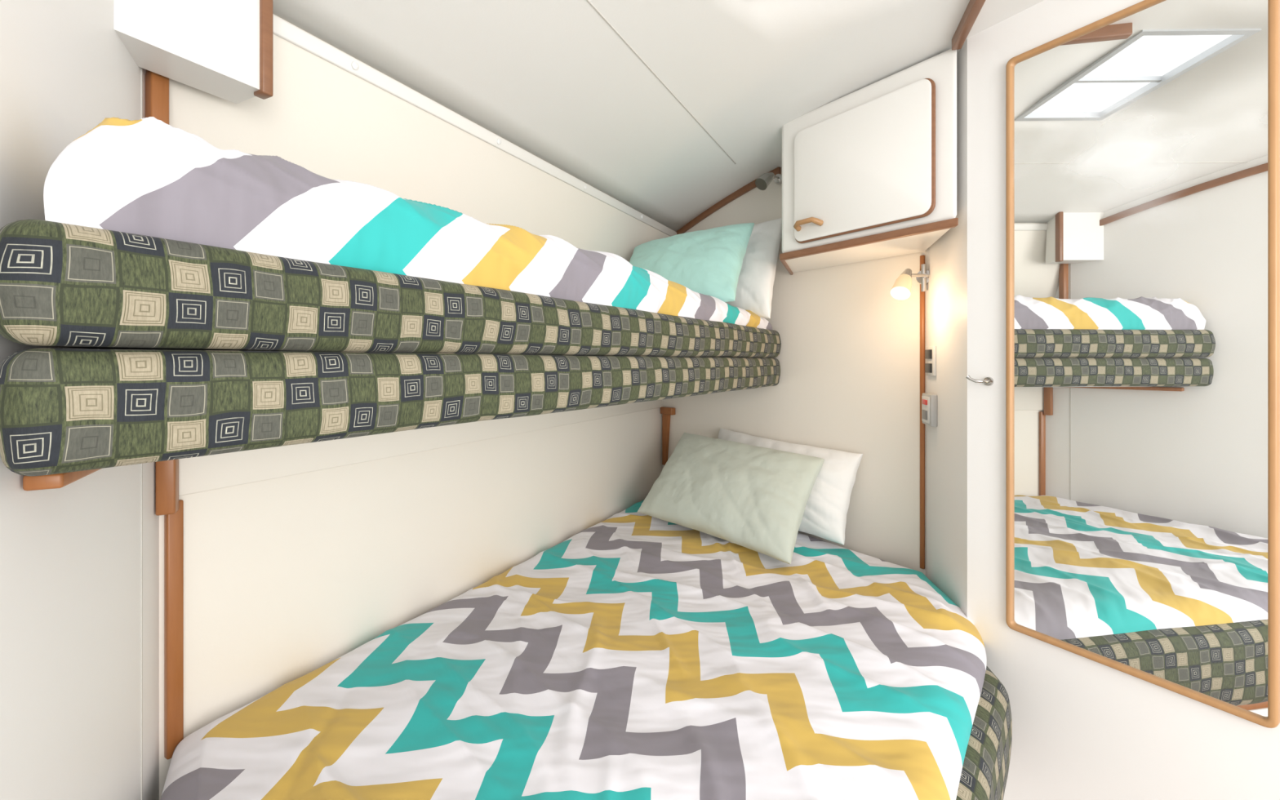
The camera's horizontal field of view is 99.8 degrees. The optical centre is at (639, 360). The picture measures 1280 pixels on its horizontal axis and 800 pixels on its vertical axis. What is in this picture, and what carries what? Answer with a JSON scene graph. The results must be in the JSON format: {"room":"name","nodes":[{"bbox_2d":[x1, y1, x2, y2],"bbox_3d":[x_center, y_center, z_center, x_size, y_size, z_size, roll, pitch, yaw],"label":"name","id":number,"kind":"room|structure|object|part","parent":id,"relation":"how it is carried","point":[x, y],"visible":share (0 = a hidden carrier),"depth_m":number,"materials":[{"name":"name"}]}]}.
{"room":"boat cabin bedroom","nodes":[
{"label":"boat cabin bedroom","id":0,"kind":"room"},
{"bbox_2d":[0,0,159,799],"bbox_3d":[-0.475,0.255,0.286,0.030,2.190,1.530,0,0,-30],"label":"wall","id":1,"kind":"structure","parent":0,"point":[70,554],"depth_m":0.61,"materials":[{"name":"white paint"}]},
{"bbox_2d":[141,67,142,799],"bbox_3d":[-0.778,0.370,0.842,0.001,1.940,0.004,0,0,-30],"label":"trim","id":2,"kind":"structure","parent":1,"relation":"attached to","point":[141,68],"depth_m":0.84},
{"bbox_2d":[145,69,168,124],"bbox_3d":[-0.778,-0.355,0.867,0.030,0.230,0.024,0,0,27],"label":"trim","id":3,"kind":"structure","parent":1,"relation":"attached to","point":[157,86],"depth_m":0.86,"materials":[{"name":"brown wood"}]},
{"bbox_2d":[114,0,272,103],"bbox_3d":[-0.713,-0.557,0.833,0.098,0.222,0.223,0,0,27],"label":"upper cabinet","id":4,"kind":"object","parent":1,"relation":"attached to","point":[223,49],"visible":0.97,"depth_m":0.84,"materials":[{"name":"white laminate"}]},
{"bbox_3d":[-0.635,-0.557,0.909,0.028,0.222,0.018,0,0,27],"label":"trim","id":5,"kind":"part","parent":4,"relation":"part of","materials":[{"name":"brown wood"}]},
{"bbox_2d":[144,13,672,799],"bbox_3d":[-0.332,0.325,1.821,0.140,2.050,2.290,0,0,27],"label":"wall","id":6,"kind":"structure","parent":0,"point":[285,577],"depth_m":1.26,"materials":[{"name":"beige paint"}]},
{"bbox_2d":[164,499,183,759],"bbox_3d":[-0.816,0.468,0.943,0.014,0.445,0.024,0,0,27],"label":"trim","id":7,"kind":"structure","parent":6,"relation":"attached to","point":[173,523],"depth_m":0.94,"materials":[{"name":"brown wood"}]},
{"bbox_2d":[22,406,675,515],"bbox_3d":[-0.182,0.316,1.613,0.522,0.428,2.330,0,0,27],"label":"bed base","id":8,"kind":"object","parent":6,"relation":"attached to","point":[166,471],"visible":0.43,"depth_m":0.91,"materials":[{"name":"brown laminate"}]},
{"bbox_2d":[0,347,780,475],"bbox_3d":[-0.120,0.044,1.527,0.644,0.114,2.301,0,0,27],"label":"mattress","id":9,"kind":"object","parent":8,"relation":"on","point":[62,411],"visible":1,"depth_m":0.61,"materials":[{"name":"fabric"}]},
{"bbox_2d":[0,219,781,357],"bbox_3d":[-0.120,-0.067,1.526,0.648,0.112,2.308,0,0,27],"label":"mattress","id":10,"kind":"object","parent":9,"relation":"on","point":[62,285],"visible":0.91,"depth_m":0.60,"materials":[{"name":"fabric"}]},
{"bbox_2d":[43,116,772,329],"bbox_3d":[-0.209,-0.192,1.470,0.602,0.141,2.038,0,0,31],"label":"duvet","id":11,"kind":"object","parent":10,"relation":"on","point":[150,176],"visible":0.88,"depth_m":0.66,"materials":[{"name":"fabric"}]},
{"bbox_2d":[629,222,754,302],"bbox_3d":[0.144,-0.360,2.008,0.520,0.334,0.351,0,0,25],"label":"pillow","id":12,"kind":"object","parent":11,"relation":"on","point":[708,262],"visible":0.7,"depth_m":1.92,"materials":[{"name":"green fabric"}]},
{"bbox_2d":[724,217,782,318],"bbox_3d":[0.335,-0.355,2.242,0.206,0.402,0.590,0,0,-43],"label":"pillow","id":13,"kind":"object","parent":11,"relation":"on","point":[754,289],"visible":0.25,"depth_m":2.05,"materials":[{"name":"white fabric"}]},
{"bbox_2d":[178,400,662,496],"bbox_3d":[-0.356,0.179,1.845,0.012,0.118,2.050,0,0,27],"label":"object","id":14,"kind":"structure","parent":6,"relation":"attached to","point":[197,474],"depth_m":1.23,"materials":[{"name":"beige paint"}]},
{"bbox_2d":[272,14,676,236],"bbox_3d":[-0.271,-0.621,1.785,0.015,0.030,2.080,0,0,27],"label":"trim","id":15,"kind":"structure","parent":6,"relation":"attached to","point":[282,28],"depth_m":1.31,"materials":[{"name":"white laminate"}]},
{"bbox_2d":[272,0,1044,231],"bbox_3d":[0.427,-0.730,0.958,2.004,0.182,3.140,0,0,27],"label":"ceiling","id":16,"kind":"structure","parent":0,"point":[552,79],"depth_m":1.36,"materials":[{"name":"paint"}]},
{"bbox_2d":[586,0,736,164],"bbox_3d":[-0.116,-0.756,1.117,0.004,0.004,2.130,0,0,27],"label":"trim","id":17,"kind":"structure","parent":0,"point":[588,1],"depth_m":1.40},
{"bbox_2d":[662,167,925,575],"bbox_3d":[0.507,0.255,2.275,0.030,2.190,1.384,0,0,-36],"label":"wall","id":18,"kind":"structure","parent":0,"point":[849,357],"depth_m":1.93,"materials":[{"name":"beige paint"}]},
{"bbox_2d":[676,166,781,234],"bbox_3d":[0.368,-0.696,2.426,0.016,0.168,0.655,0,0,-36],"label":"trim","id":19,"kind":"structure","parent":18,"relation":"attached to","point":[751,185],"depth_m":2.41,"materials":[{"name":"brown wood"}]},
{"bbox_2d":[755,172,782,190],"bbox_3d":[0.509,-0.702,2.106,0.149,0.086,0.052,0,0,-39],"label":"reading lamp","id":20,"kind":"object","parent":18,"relation":"attached to","point":[764,180],"visible":0.93,"depth_m":2.07,"materials":[{"name":"silver metal"}]},
{"bbox_3d":[0.553,-0.725,2.147,0.040,0.040,0.018,0,0,34],"label":"mount plate","id":21,"kind":"part","parent":20,"relation":"part of","materials":[{"name":"silver metal"}]},
{"bbox_2d":[779,48,958,275],"bbox_3d":[0.681,-0.570,1.725,0.333,0.464,0.748,0,0,-36],"label":"upper cabinet","id":22,"kind":"object","parent":18,"relation":"attached to","point":[869,173],"visible":0.99,"depth_m":1.53,"materials":[{"name":"white laminate"}]},
{"bbox_3d":[0.524,-0.430,1.690,0.036,0.027,0.102,0,0,-35],"label":"door handle","id":23,"kind":"part","parent":22,"relation":"part of","materials":[{"name":"brown wood"}]},
{"bbox_3d":[0.628,-0.560,1.572,0.006,0.355,0.437,0,0,-35],"label":"door panel","id":24,"kind":"part","parent":22,"relation":"part of","materials":[{"name":"white laminate"}]},
{"bbox_3d":[0.702,-0.351,1.746,0.276,0.011,0.727,0,0,-35],"label":"panel","id":25,"kind":"part","parent":22,"relation":"part of","materials":[{"name":"white laminate"}]},
{"bbox_3d":[0.601,-0.348,1.710,0.209,0.021,0.803,0,0,-15],"label":"trim","id":26,"kind":"part","parent":22,"relation":"part of","materials":[{"name":"brown wood"}]},
{"bbox_2d":[920,254,924,568],"bbox_3d":[0.897,0.163,1.711,0.010,0.995,0.014,0,0,-36],"label":"trim","id":27,"kind":"structure","parent":18,"relation":"attached to","point":[922,257],"depth_m":1.71,"materials":[{"name":"brown wood"}]},
{"bbox_2d":[925,39,967,617],"bbox_3d":[0.878,0.255,1.526,0.030,2.190,0.366,0,0,13],"label":"wall","id":28,"kind":"structure","parent":0,"point":[946,259],"depth_m":1.47,"materials":[{"name":"white paint"}]},
{"bbox_2d":[890,263,928,299],"bbox_3d":[0.820,-0.240,1.629,0.197,0.120,0.054,0,0,-42],"label":"reading lamp","id":29,"kind":"object","parent":28,"relation":"attached to","point":[901,288],"visible":0.98,"depth_m":1.59,"materials":[{"name":"silver metal"}]},
{"bbox_3d":[0.762,-0.198,1.577,0.031,0.022,0.031,0,0,0],"label":"bulb","id":30,"kind":"part","parent":29,"relation":"part of","materials":[{"name":"white glass"}]},
{"bbox_3d":[0.773,-0.219,1.593,0.054,0.078,0.079,0,0,35],"label":"lamp shade","id":31,"kind":"part","parent":29,"relation":"part of","materials":[{"name":"white glass"}]},
{"bbox_2d":[900,268,911,277],"bbox_3d":[0.797,-0.254,1.621,0.037,0.048,0.046,0,0,27],"label":"socket","id":32,"kind":"object","parent":29,"relation":"attached to","point":[907,273],"depth_m":1.60,"materials":[{"name":"silver metal"}]},
{"bbox_3d":[0.842,-0.260,1.643,0.092,0.014,0.010,0,0,-22],"label":"swivel arm","id":33,"kind":"part","parent":29,"relation":"part of","materials":[{"name":"silver metal"}]},
{"bbox_3d":[0.889,-0.262,1.685,0.048,0.048,0.013,0,0,39],"label":"mount plate","id":34,"kind":"part","parent":29,"relation":"part of","materials":[{"name":"silver metal"}]},
{"bbox_2d":[921,392,937,426],"bbox_3d":[0.875,0.147,1.635,0.024,0.095,0.095,0,0,13],"label":"control panel","id":35,"kind":"object","parent":28,"relation":"attached to","point":[929,401],"visible":1,"depth_m":1.60,"materials":[{"name":"grey plastic"}]},
{"bbox_2d":[924,345,936,376],"bbox_3d":[0.882,0.000,1.639,0.013,0.090,0.085,0,0,13],"label":"light switch","id":36,"kind":"object","parent":28,"relation":"attached to","point":[931,351],"visible":1,"depth_m":1.61,"materials":[{"name":"white plastic"}]},
{"bbox_2d":[951,0,985,50],"bbox_3d":[0.742,-0.796,1.179,0.022,0.030,0.368,0,0,17],"label":"trim","id":37,"kind":"structure","parent":28,"relation":"attached to","point":[974,7],"depth_m":1.25,"materials":[{"name":"brown wood"}]},
{"bbox_2d":[967,0,1279,799],"bbox_3d":[1.246,0.255,0.674,0.030,2.190,1.600,0,0,-31],"label":"wall","id":38,"kind":"structure","parent":0,"point":[1083,728],"depth_m":1.23,"materials":[{"name":"white paint"}]},
{"bbox_2d":[965,374,993,386],"bbox_3d":[0.827,0.048,1.306,0.038,0.027,0.058,0,0,-39],"label":"hook","id":39,"kind":"object","parent":38,"relation":"attached to","point":[988,381],"visible":1,"depth_m":1.30,"materials":[{"name":"silver metal"}]},
{"bbox_2d":[1005,0,1279,728],"bbox_3d":[0.975,-0.040,1.090,0.026,1.330,0.418,0,0,-31],"label":"wall mirror","id":40,"kind":"object","parent":38,"relation":"attached to","point":[1143,138],"visible":1,"depth_m":1.05,"materials":[{"name":"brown mirror"}]},
{"bbox_3d":[0.350,1.370,1.200,3.100,0.040,3.600,0,0,0],"label":"floor","id":41,"kind":"structure","parent":0,"visible":0},
{"bbox_3d":[0.035,1.131,1.370,1.670,0.438,2.740,0,0,0],"label":"base","id":42,"kind":"object","parent":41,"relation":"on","visible":0},
{"bbox_2d":[955,665,1012,799],"bbox_3d":[0.111,0.799,1.276,1.338,0.224,2.524,0,0,27],"label":"mattress","id":43,"kind":"object","parent":42,"relation":"on","point":[985,767],"visible":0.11,"depth_m":1.01,"materials":[{"name":"fabric"}]},
{"bbox_2d":[160,499,986,799],"bbox_3d":[0.099,0.648,1.294,1.301,0.083,2.593,0,0,27],"label":"duvet","id":44,"kind":"object","parent":43,"relation":"on","point":[636,655],"visible":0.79,"depth_m":1.03,"materials":[{"name":"fabric"}]},
{"bbox_2d":[637,432,824,564],"bbox_3d":[0.325,0.466,1.995,0.326,0.308,0.710,0,0,-43],"label":"pillow","id":45,"kind":"object","parent":44,"relation":"on","point":[755,498],"visible":1,"depth_m":1.88,"materials":[{"name":"green fabric"}]},
{"bbox_2d":[717,428,862,545],"bbox_3d":[0.515,0.460,2.085,0.196,0.322,0.682,0,0,-40],"label":"pillow","id":46,"kind":"object","parent":44,"relation":"on","point":[824,516],"visible":0.48,"depth_m":1.85,"materials":[{"name":"white fabric"}]}
]}

